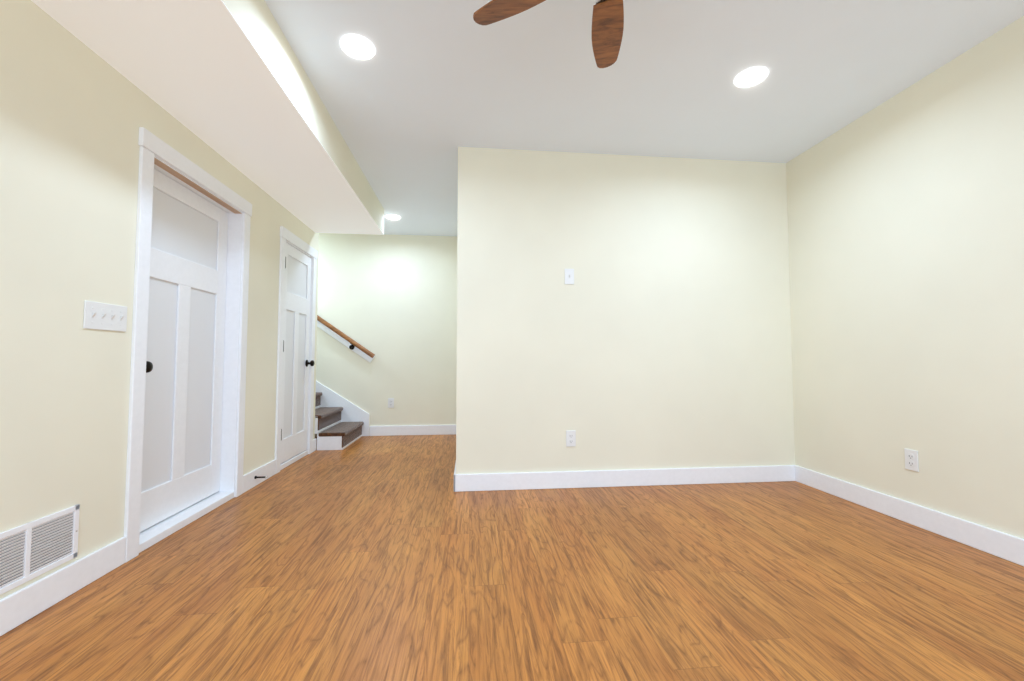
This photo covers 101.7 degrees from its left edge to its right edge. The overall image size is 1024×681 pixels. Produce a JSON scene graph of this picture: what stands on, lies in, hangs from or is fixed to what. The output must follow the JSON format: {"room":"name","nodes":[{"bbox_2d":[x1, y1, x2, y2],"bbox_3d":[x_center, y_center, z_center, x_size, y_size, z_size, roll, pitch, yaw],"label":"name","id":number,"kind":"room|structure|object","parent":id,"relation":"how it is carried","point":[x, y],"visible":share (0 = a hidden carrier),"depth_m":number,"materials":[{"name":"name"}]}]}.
{"room":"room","nodes":[
{"label":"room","id":0,"kind":"room"},
{"bbox_2d":[0,0,318,598],"bbox_3d":[-1.694,-0.274,0.747,0.130,2.440,7.000,0,-3,-6],"label":"wall","id":1,"kind":"structure","parent":0,"point":[76,113],"depth_m":1.64,"materials":[{"name":"beige paint"}]},
{"bbox_2d":[0,504,79,594],"bbox_3d":[-1.701,0.743,1.464,0.009,0.204,0.378,0,-3,-6],"label":"air vent","id":2,"kind":"object","parent":1,"relation":"in","point":[33,549],"visible":1,"depth_m":1.50,"materials":[{"name":"grey metal"}]},
{"bbox_2d":[0,537,125,635],"bbox_3d":[-1.506,0.834,-0.453,0.015,0.118,4.676,0,-3,-6],"label":"baseboard","id":3,"kind":"structure","parent":1,"relation":"attached to","point":[25,604],"depth_m":1.56,"materials":[{"name":"white wood"}]},
{"bbox_2d":[83,300,126,331],"bbox_3d":[-1.723,-0.100,1.763,0.017,0.113,0.210,0,-3,-6],"label":"switch plate","id":4,"kind":"object","parent":1,"relation":"attached to","point":[103,316],"visible":1,"depth_m":1.75,"materials":[{"name":"white plastic"}]},
{"bbox_2d":[140,169,227,531],"bbox_3d":[-1.863,0.044,2.387,0.104,1.852,0.803,0,-3,-6],"label":"door","id":5,"kind":"structure","parent":1,"relation":"in","point":[181,461],"depth_m":2.38,"materials":[{"name":"white wood"}]},
{"bbox_2d":[139,491,233,552],"bbox_3d":[-1.859,0.998,2.344,0.134,0.042,0.809,0,-3,-6],"label":"door sill","id":6,"kind":"structure","parent":1,"relation":"attached to","point":[158,532],"depth_m":2.28,"materials":[{"name":"white wood"}]},
{"bbox_2d":[124,127,251,562],"bbox_3d":[-1.866,0.020,2.387,0.183,2.000,0.983,0,-3,-6],"label":"door frame","id":7,"kind":"structure","parent":1,"relation":"attached to","point":[150,144],"depth_m":2.32,"materials":[{"name":"white wood"}]},
{"bbox_2d":[243,459,275,492],"bbox_3d":[-1.862,0.993,3.077,0.015,0.118,0.487,0,-3,-6],"label":"baseboard","id":8,"kind":"structure","parent":1,"relation":"attached to","point":[268,469],"depth_m":3.04,"materials":[{"name":"white wood"}]},
{"bbox_2d":[280,450,307,469],"bbox_3d":[-1.994,1.059,3.695,0.134,0.042,0.616,0,-3,-6],"label":"door sill","id":9,"kind":"structure","parent":1,"relation":"attached to","point":[286,463],"depth_m":3.67,"materials":[{"name":"white wood"}]},
{"bbox_2d":[275,226,317,473],"bbox_3d":[-1.986,0.081,3.740,0.151,2.000,0.790,0,-3,-6],"label":"door frame","id":10,"kind":"structure","parent":1,"relation":"attached to","point":[294,240],"depth_m":3.47,"materials":[{"name":"white wood"}]},
{"bbox_2d":[280,243,314,463],"bbox_3d":[-1.919,0.106,3.746,0.104,1.852,0.610,0,-3,-6],"label":"door","id":11,"kind":"structure","parent":1,"relation":"in","point":[295,388],"depth_m":3.73,"materials":[{"name":"white wood"}]},
{"bbox_2d":[315,233,456,436],"bbox_3d":[-2.898,-0.083,4.976,4.586,2.440,0.130,0,-3,-6],"label":"wall","id":12,"kind":"structure","parent":0,"point":[389,301],"depth_m":5.06,"materials":[{"name":"beige paint"}]},
{"bbox_2d":[316,381,368,435],"bbox_3d":[-3.369,-0.078,4.856,3.345,2.419,0.016,0,-3,-6],"label":"skirt","id":13,"kind":"object","parent":12,"relation":"attached to","point":[351,412],"visible":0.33,"depth_m":4.95,"materials":[{"name":"white wood"}]},
{"bbox_2d":[317,315,374,362],"bbox_3d":[-3.336,-0.965,4.862,3.423,2.448,0.088,0,-3,-6],"label":"handrail","id":14,"kind":"object","parent":12,"relation":"attached to","point":[345,340],"visible":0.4,"depth_m":4.96,"materials":[{"name":"brown wood"}]},
{"bbox_2d":[388,398,393,407],"bbox_3d":[-1.456,0.752,5.014,0.070,0.114,0.008,0,-3,-6],"label":"electrical outlet","id":15,"kind":"object","parent":12,"relation":"attached to","point":[390,402],"visible":1,"depth_m":5.01,"materials":[{"name":"white plastic"}]},
{"bbox_2d":[369,425,455,435],"bbox_3d":[-1.176,1.081,5.024,1.052,0.118,0.015,0,-3,-6],"label":"baseboard","id":16,"kind":"structure","parent":12,"relation":"attached to","point":[399,430],"depth_m":5.02,"materials":[{"name":"white wood"}]},
{"bbox_2d":[0,435,1023,680],"bbox_3d":[-1.176,1.024,1.127,7.255,0.120,8.028,0,-3,-6],"label":"floor","id":17,"kind":"structure","parent":0,"point":[378,559],"depth_m":1.64,"materials":[{"name":"brown wood"}]},
{"bbox_2d":[315,392,363,449],"bbox_3d":[-3.361,0.064,4.459,3.295,2.100,0.754,0,-3,-6],"label":"stairs","id":18,"kind":"structure","parent":17,"relation":"on","point":[332,432],"depth_m":4.39,"materials":[{"name":"carpet"}]},
{"bbox_2d":[456,147,794,473],"bbox_3d":[0.757,-0.117,4.233,2.538,2.440,2.342,0,-3,-6],"label":"wall","id":19,"kind":"structure","parent":0,"point":[656,334],"depth_m":3.06,"materials":[{"name":"beige paint"}]},
{"bbox_2d":[565,269,573,283],"bbox_3d":[0.418,-0.465,3.028,0.070,0.114,0.016,0,-3,-6],"label":"light switch","id":20,"kind":"object","parent":19,"relation":"attached to","point":[569,276],"visible":1,"depth_m":3.03,"materials":[{"name":"white plastic"}]},
{"bbox_2d":[566,430,575,446],"bbox_3d":[0.421,0.701,2.980,0.070,0.114,0.008,0,-3,-6],"label":"electrical outlet","id":21,"kind":"object","parent":19,"relation":"attached to","point":[570,438],"visible":1,"depth_m":2.98,"materials":[{"name":"white plastic"}]},
{"bbox_2d":[454,465,795,491],"bbox_3d":[0.851,0.990,3.006,2.521,0.118,0.015,0,-3,-6],"label":"baseboard","id":22,"kind":"structure","parent":19,"relation":"attached to","point":[774,473],"depth_m":2.99,"materials":[{"name":"white wood"}]},
{"bbox_2d":[264,0,1023,235],"bbox_3d":[-1.176,-1.533,1.243,7.255,0.120,8.028,0,-3,-6],"label":"ceiling","id":23,"kind":"structure","parent":0,"point":[421,96],"depth_m":2.25,"materials":[{"name":"white paint"}]},
{"bbox_2d":[31,0,383,234],"bbox_3d":[-1.292,-1.363,0.787,0.669,0.262,6.900,0,-3,-6],"label":"soffit beam","id":24,"kind":"structure","parent":23,"relation":"attached to","point":[229,81],"depth_m":1.99,"materials":[{"name":"white paint"}]},
{"bbox_2d":[340,35,374,59],"bbox_3d":[-0.754,-1.432,2.041,0.160,0.010,0.160,0,-3,-6],"label":"recessed light","id":25,"kind":"object","parent":23,"relation":"in","point":[357,47],"visible":1,"depth_m":2.04,"materials":[{"name":"white"}]},
{"bbox_2d":[385,215,400,219],"bbox_3d":[-1.279,-1.321,4.479,0.160,0.010,0.160,0,-3,-6],"label":"recessed light","id":26,"kind":"object","parent":23,"relation":"in","point":[393,217],"visible":1,"depth_m":4.48,"materials":[{"name":"white"}]},
{"bbox_2d":[473,0,623,67],"bbox_3d":[0.337,-1.309,1.286,0.907,0.324,0.949,0,-3,-6],"label":"fan","id":27,"kind":"object","parent":23,"relation":"hanging from","point":[607,26],"visible":1,"depth_m":1.51,"materials":[{"name":"brown wood"}]},
{"bbox_2d":[734,67,767,87],"bbox_3d":[1.294,-1.422,2.258,0.160,0.010,0.160,0,-3,-6],"label":"recessed light","id":28,"kind":"object","parent":23,"relation":"in","point":[751,77],"visible":1,"depth_m":2.25,"materials":[{"name":"white"}]},
{"bbox_2d":[786,16,1023,538],"bbox_3d":[2.369,-0.238,1.541,0.130,2.440,8.028,0,-3,-6],"label":"wall","id":29,"kind":"structure","parent":0,"point":[905,208],"depth_m":2.26,"materials":[{"name":"beige paint"}]},
{"bbox_2d":[796,465,1023,565],"bbox_3d":[2.406,0.871,0.381,0.019,0.118,5.556,0,-3,-6],"label":"baseboard","id":30,"kind":"structure","parent":29,"relation":"attached to","point":[1006,546],"depth_m":2.24,"materials":[{"name":"white wood"}]},
{"bbox_2d":[904,448,918,471],"bbox_3d":[2.217,0.664,2.315,0.008,0.114,0.070,0,-3,-6],"label":"electrical outlet","id":31,"kind":"object","parent":29,"relation":"attached to","point":[911,460],"visible":1,"depth_m":2.31,"materials":[{"name":"white plastic"}]}
]}

